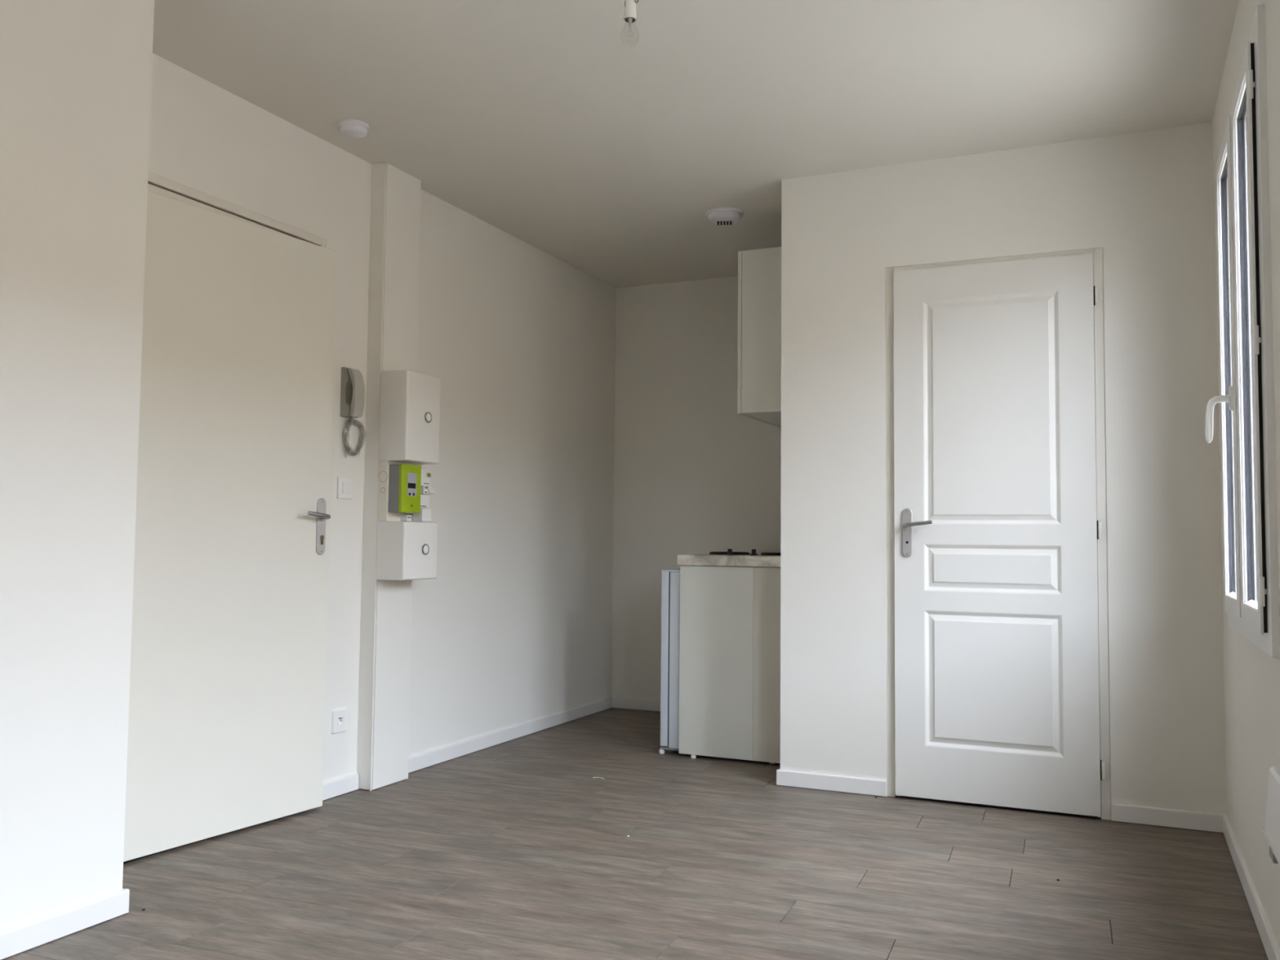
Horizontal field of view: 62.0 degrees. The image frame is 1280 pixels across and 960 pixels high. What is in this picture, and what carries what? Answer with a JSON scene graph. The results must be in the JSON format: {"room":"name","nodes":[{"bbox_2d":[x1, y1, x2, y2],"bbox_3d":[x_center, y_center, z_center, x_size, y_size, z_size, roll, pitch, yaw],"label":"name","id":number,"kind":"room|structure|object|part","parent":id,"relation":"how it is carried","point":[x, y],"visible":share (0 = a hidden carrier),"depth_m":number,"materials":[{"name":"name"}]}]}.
{"room":"empty studio apartment","nodes":[
{"label":"empty studio apartment","id":0,"kind":"room"},
{"bbox_2d":[0,0,154,932],"bbox_3d":[-2.246,-0.204,1.370,0.454,2.587,3.430,-1,-4,24],"label":"wall","id":1,"kind":"structure","parent":0,"point":[76,75],"depth_m":2.65,"materials":[{"name":"paint"}]},
{"bbox_2d":[0,888,129,959],"bbox_3d":[-2.183,1.007,1.331,0.366,0.059,3.342,-1,-4,24],"label":"baseboard","id":2,"kind":"structure","parent":1,"relation":"attached to","point":[33,934],"depth_m":2.60,"materials":[{"name":"paint"}]},
{"bbox_2d":[148,53,616,782],"bbox_3d":[-0.942,-0.006,4.693,0.100,2.587,3.810,-1,-4,24],"label":"wall","id":3,"kind":"structure","parent":0,"point":[513,626],"depth_m":4.94,"materials":[{"name":"paint"}]},
{"bbox_2d":[123,171,337,862],"bbox_3d":[-1.361,0.116,3.578,0.236,2.110,0.880,-1,-4,24],"label":"door","id":4,"kind":"structure","parent":3,"relation":"in","point":[226,720],"depth_m":3.52,"materials":[{"name":"paint"}]},
{"bbox_3d":[-1.155,0.126,3.816,0.051,0.028,0.110,-1,-4,30],"label":"lever","id":5,"kind":"part","parent":4,"relation":"part of","materials":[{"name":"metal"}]},
{"bbox_3d":[-1.156,0.169,3.867,0.009,0.205,0.039,-1,-4,30],"label":"handle plate","id":6,"kind":"part","parent":4,"relation":"part of","materials":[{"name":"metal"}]},
{"bbox_2d":[331,708,347,733],"bbox_3d":[-1.145,0.921,4.071,0.016,0.085,0.081,-1,-4,24],"label":"wall socket","id":7,"kind":"object","parent":3,"relation":"attached to","point":[339,717],"visible":1,"depth_m":4.07,"materials":[{"name":"white plastic"}]},
{"bbox_2d":[322,773,358,800],"bbox_3d":[-1.151,1.169,4.053,0.012,0.059,0.233,-1,-4,24],"label":"baseboard","id":8,"kind":"structure","parent":3,"relation":"attached to","point":[348,784],"depth_m":4.06,"materials":[{"name":"paint"}]},
{"bbox_2d":[336,476,352,498],"bbox_3d":[-1.139,0.031,4.117,0.014,0.083,0.080,-1,-4,24],"label":"light switch","id":9,"kind":"object","parent":3,"relation":"attached to","point":[344,485],"visible":1,"depth_m":4.11,"materials":[{"name":"white plastic"}]},
{"bbox_2d":[340,367,366,457],"bbox_3d":[-1.098,-0.256,4.154,0.073,0.353,0.135,-1,-4,24],"label":"intercom","id":10,"kind":"object","parent":3,"relation":"attached to","point":[353,386],"visible":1,"depth_m":4.11,"materials":[{"name":"grey plastic"}]},
{"bbox_3d":[-1.115,-0.166,4.158,0.024,0.140,0.117,-1,-4,24],"label":"coiled cord","id":11,"kind":"part","parent":10,"relation":"part of","materials":[{"name":"grey plastic"}]},
{"bbox_2d":[356,162,421,791],"bbox_3d":[-1.014,-0.027,4.326,0.070,2.486,0.239,-1,-4,24],"label":"pillar","id":12,"kind":"structure","parent":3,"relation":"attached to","point":[386,605],"depth_m":4.26,"materials":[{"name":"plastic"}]},
{"bbox_2d":[377,460,422,521],"bbox_3d":[-0.950,0.049,4.290,0.076,0.237,0.231,-1,-4,24],"label":"board","id":13,"kind":"object","parent":12,"relation":"attached to","point":[384,514],"visible":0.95,"depth_m":4.20,"materials":[{"name":"beige plastic"}]},
{"bbox_2d":[388,463,421,513],"bbox_3d":[-0.932,0.035,4.234,0.070,0.191,0.125,-1,-4,24],"label":"meter","id":14,"kind":"object","parent":13,"relation":"attached to","point":[405,480],"visible":1,"depth_m":4.19,"materials":[{"name":"green plastic"}]},
{"bbox_2d":[412,469,435,521],"bbox_3d":[-0.884,0.063,4.345,0.066,0.212,0.072,-1,-4,24],"label":"circuit breaker","id":15,"kind":"object","parent":13,"relation":"attached to","point":[424,515],"visible":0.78,"depth_m":4.34,"materials":[{"name":"white plastic"}]},
{"bbox_2d":[420,485,435,494],"bbox_3d":[-0.880,0.042,4.353,0.066,0.034,0.057,-1,-4,24],"label":"switch","id":16,"kind":"object","parent":15,"relation":"attached to","point":[425,490],"depth_m":4.34,"materials":[{"name":"white plastic"}]},
{"bbox_2d":[376,520,437,580],"bbox_3d":[-0.926,0.281,4.261,0.136,0.229,0.225,-1,-4,24],"label":"enclosure","id":17,"kind":"object","parent":12,"relation":"attached to","point":[406,550],"visible":1,"depth_m":4.18,"materials":[{"name":"plastic"}]},
{"bbox_2d":[378,369,439,464],"bbox_3d":[-0.920,-0.248,4.290,0.136,0.355,0.225,-1,-4,24],"label":"enclosure","id":18,"kind":"object","parent":12,"relation":"attached to","point":[410,413],"visible":1,"depth_m":4.21,"materials":[{"name":"plastic"}]},
{"bbox_2d":[408,697,612,773],"bbox_3d":[-0.582,1.245,5.315,0.012,0.059,2.044,-1,-4,24],"label":"baseboard","id":19,"kind":"structure","parent":3,"relation":"attached to","point":[421,761],"depth_m":5.12,"materials":[{"name":"paint"}]},
{"bbox_2d":[1,707,1268,959],"bbox_3d":[-0.206,1.151,2.446,3.093,0.060,7.010,-1,-4,24],"label":"floor","id":20,"kind":"structure","parent":0,"point":[513,849],"depth_m":3.11,"materials":[{"name":"grey laminate"}]},
{"bbox_2d":[658,568,774,764],"bbox_3d":[0.475,0.850,5.057,0.606,0.846,0.541,-1,-4,24],"label":"fridge","id":21,"kind":"object","parent":20,"relation":"on","point":[670,578],"visible":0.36,"depth_m":4.91,"materials":[{"name":"white metal"}]},
{"bbox_3d":[0.223,0.838,5.172,0.036,0.806,0.539,-1,-4,24],"label":"door","id":22,"kind":"part","parent":21,"relation":"part of","materials":[{"name":"white metal"}]},
{"bbox_3d":[0.470,1.246,5.035,0.588,0.009,0.536,-1,-4,24],"label":"rail","id":23,"kind":"part","parent":21,"relation":"part of","materials":[{"name":"grey plastic"}]},
{"bbox_2d":[678,565,780,763],"bbox_3d":[0.642,0.852,5.243,0.620,0.866,1.074,-1,-4,24],"label":"base cabinet","id":24,"kind":"object","parent":20,"relation":"on","point":[730,641],"visible":0.56,"depth_m":4.77,"materials":[{"name":"white laminate"}]},
{"bbox_2d":[677,548,780,567],"bbox_3d":[0.672,0.380,5.289,0.590,0.078,1.138,-1,-4,24],"label":"countertop","id":25,"kind":"structure","parent":24,"relation":"on","point":[729,558],"depth_m":4.81,"materials":[{"name":"laminate"}]},
{"bbox_3d":[0.412,0.330,4.883,0.038,0.028,0.038,-1,-4,24],"label":"control knob","id":26,"kind":"part","parent":25,"relation":"part of","materials":[{"name":"black plastic"}]},
{"bbox_3d":[0.516,0.328,4.836,0.038,0.028,0.038,-1,-4,24],"label":"control knob","id":27,"kind":"part","parent":25,"relation":"part of","materials":[{"name":"black plastic"}]},
{"bbox_3d":[0.602,0.812,4.688,0.212,0.850,0.015,-1,-4,24],"label":"filler panel","id":28,"kind":"part","parent":24,"relation":"part of","materials":[{"name":"white wood"}]},
{"bbox_2d":[152,0,1238,288],"bbox_3d":[-0.094,-1.414,2.539,3.453,0.100,7.190,-1,-4,24],"label":"ceiling","id":29,"kind":"structure","parent":0,"point":[535,120],"depth_m":3.54,"materials":[{"name":"paint"}]},
{"bbox_2d":[337,119,368,138],"bbox_3d":[-1.048,-1.278,3.894,0.112,0.038,0.112,-1,-4,24],"label":"smoke detector","id":30,"kind":"object","parent":29,"relation":"attached to","point":[349,128],"visible":1,"depth_m":3.86,"materials":[{"name":"plastic"}]},
{"bbox_2d":[620,0,639,46],"bbox_3d":[-0.023,-1.209,2.606,0.072,0.300,0.072,-1,-4,24],"label":"pendant bulb","id":31,"kind":"object","parent":29,"relation":"hanging from","point":[629,11],"visible":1,"depth_m":2.59,"materials":[{"name":"clear glass"}]},
{"bbox_3d":[-0.024,-1.112,2.600,0.013,0.026,0.013,-1,-4,24],"label":"stem","id":32,"kind":"part","parent":31,"relation":"part of","materials":[{"name":"grey plastic"}]},
{"bbox_2d":[623,0,636,23],"bbox_3d":[-0.024,-1.157,2.603,0.033,0.072,0.033,-1,-4,24],"label":"socket","id":33,"kind":"object","parent":31,"relation":"attached to","point":[629,11],"depth_m":2.59,"materials":[{"name":"grey plastic"}]},
{"bbox_2d":[705,207,743,225],"bbox_3d":[0.388,-1.206,4.902,0.176,0.042,0.176,-1,-4,24],"label":"ceiling vent","id":34,"kind":"object","parent":29,"relation":"in","point":[719,215],"visible":1,"depth_m":4.85,"materials":[{"name":"plastic"}]},
{"bbox_2d":[717,221,731,225],"bbox_3d":[0.391,-1.187,4.923,0.076,0.002,0.058,0,-3,4],"label":"grille","id":35,"kind":"object","parent":34,"relation":"attached to","point":[719,223],"depth_m":4.92,"materials":[{"name":"white plastic"}]},
{"bbox_2d":[611,275,781,711],"bbox_3d":[1.347,0.072,5.694,3.453,2.587,0.100,-1,-4,24],"label":"wall","id":36,"kind":"structure","parent":0,"point":[693,474],"depth_m":6.17,"materials":[{"name":"paint"}]},
{"bbox_2d":[612,697,660,711],"bbox_3d":[0.504,1.290,5.939,1.456,0.059,0.012,-1,-4,24],"label":"baseboard","id":37,"kind":"structure","parent":36,"relation":"attached to","point":[617,702],"depth_m":6.17,"materials":[{"name":"paint"}]},
{"bbox_2d":[780,122,1226,832],"bbox_3d":[1.315,-0.018,4.079,1.585,2.587,0.070,-1,-4,24],"label":"wall","id":38,"kind":"structure","parent":0,"point":[1146,198],"depth_m":4.00,"materials":[{"name":"paint"}]},
{"bbox_2d":[776,768,886,796],"bbox_3d":[0.819,1.206,4.362,0.438,0.059,0.335,-1,-4,24],"label":"baseboard","id":39,"kind":"structure","parent":38,"relation":"attached to","point":[787,778],"depth_m":4.21,"materials":[{"name":"paint"}]},
{"bbox_2d":[885,247,1111,820],"bbox_3d":[1.328,0.185,4.021,0.795,2.075,0.140,-1,-4,24],"label":"door","id":40,"kind":"structure","parent":38,"relation":"in","point":[997,658],"depth_m":4.00,"materials":[{"name":"paint"}]},
{"bbox_3d":[1.036,0.204,4.132,0.039,0.188,0.009,-1,-4,24],"label":"handle plate","id":41,"kind":"part","parent":40,"relation":"part of","materials":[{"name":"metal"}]},
{"bbox_3d":[1.067,0.168,4.090,0.110,0.027,0.051,-1,-4,24],"label":"lever","id":42,"kind":"part","parent":40,"relation":"part of","materials":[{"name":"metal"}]},
{"bbox_3d":[1.331,-0.267,4.049,0.495,0.872,0.030,-1,-4,24],"label":"panel","id":43,"kind":"part","parent":40,"relation":"part of","materials":[{"name":"paint"}]},
{"bbox_3d":[1.325,0.334,4.015,0.495,0.181,0.030,-1,-4,24],"label":"panel","id":44,"kind":"part","parent":40,"relation":"part of","materials":[{"name":"paint"}]},
{"bbox_3d":[1.321,0.754,3.992,0.495,0.516,0.030,-1,-4,24],"label":"panel","id":45,"kind":"part","parent":40,"relation":"part of","materials":[{"name":"paint"}]},
{"bbox_2d":[1111,803,1226,832],"bbox_3d":[1.845,1.180,3.723,0.360,0.059,0.012,-1,-4,24],"label":"baseboard","id":46,"kind":"structure","parent":38,"relation":"attached to","point":[1205,821],"depth_m":3.72,"materials":[{"name":"paint"}]},
{"bbox_2d":[1212,0,1279,950],"bbox_3d":[1.272,-0.143,1.847,0.170,2.587,7.190,-1,-4,24],"label":"wall","id":47,"kind":"structure","parent":0,"point":[1251,677],"depth_m":2.80,"materials":[{"name":"paint"}]},
{"bbox_2d":[1204,3,1279,657],"bbox_3d":[1.692,-0.316,2.860,0.312,1.498,1.060,-1,-4,24],"label":"window","id":48,"kind":"structure","parent":47,"relation":"in","point":[1246,397],"depth_m":2.73,"materials":[{"name":"white plastic"}]},
{"bbox_3d":[1.596,-0.168,2.947,0.062,0.132,0.019,-1,-4,24],"label":"handle","id":49,"kind":"part","parent":48,"relation":"part of","materials":[{"name":"white plastic"}]},
{"bbox_3d":[1.723,-0.303,3.098,0.030,1.390,0.459,-1,-4,24],"label":"sash","id":50,"kind":"part","parent":48,"relation":"part of","materials":[{"name":"white plastic"}]},
{"bbox_3d":[1.736,-0.302,3.117,0.004,1.290,0.330,-1,-4,24],"label":"pane","id":51,"kind":"part","parent":48,"relation":"part of","materials":[{"name":"clear glass"}]},
{"bbox_3d":[1.534,-0.328,2.678,0.030,1.390,0.459,-1,-4,24],"label":"sash","id":52,"kind":"part","parent":48,"relation":"part of","materials":[{"name":"white plastic"}]},
{"bbox_3d":[1.530,-0.329,2.659,0.004,1.290,0.316,-1,-4,24],"label":"pane","id":53,"kind":"part","parent":48,"relation":"part of","materials":[{"name":"clear glass"}]},
{"bbox_3d":[1.665,-0.320,2.872,0.082,1.488,1.060,-1,-4,24],"label":"frame","id":54,"kind":"part","parent":48,"relation":"part of","materials":[{"name":"white plastic"}]},
{"bbox_2d":[1222,815,1279,959],"bbox_3d":[0.872,1.026,1.141,0.012,0.059,5.505,-1,-4,24],"label":"baseboard","id":55,"kind":"structure","parent":47,"relation":"attached to","point":[1270,945],"depth_m":2.86,"materials":[{"name":"paint"}]},
{"bbox_2d":[1262,766,1279,866],"bbox_3d":[1.072,0.607,1.686,0.082,0.182,0.776,-1,-4,24],"label":"wall heater","id":56,"kind":"object","parent":47,"relation":"attached to","point":[1271,831],"visible":1,"depth_m":1.92,"materials":[{"name":"white plastic"}]},
{"bbox_3d":[0.927,0.033,5.060,0.070,2.587,1.403,-1,-4,24],"label":"wall","id":57,"kind":"structure","parent":0,"visible":0},
{"bbox_2d":[737,246,781,428],"bbox_3d":[0.799,-0.651,5.275,0.318,0.750,1.012,-1,-4,24],"label":"upper cabinet","id":58,"kind":"object","parent":57,"relation":"attached to","point":[759,270],"visible":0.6,"depth_m":4.84,"materials":[{"name":"white laminate"}]}
]}

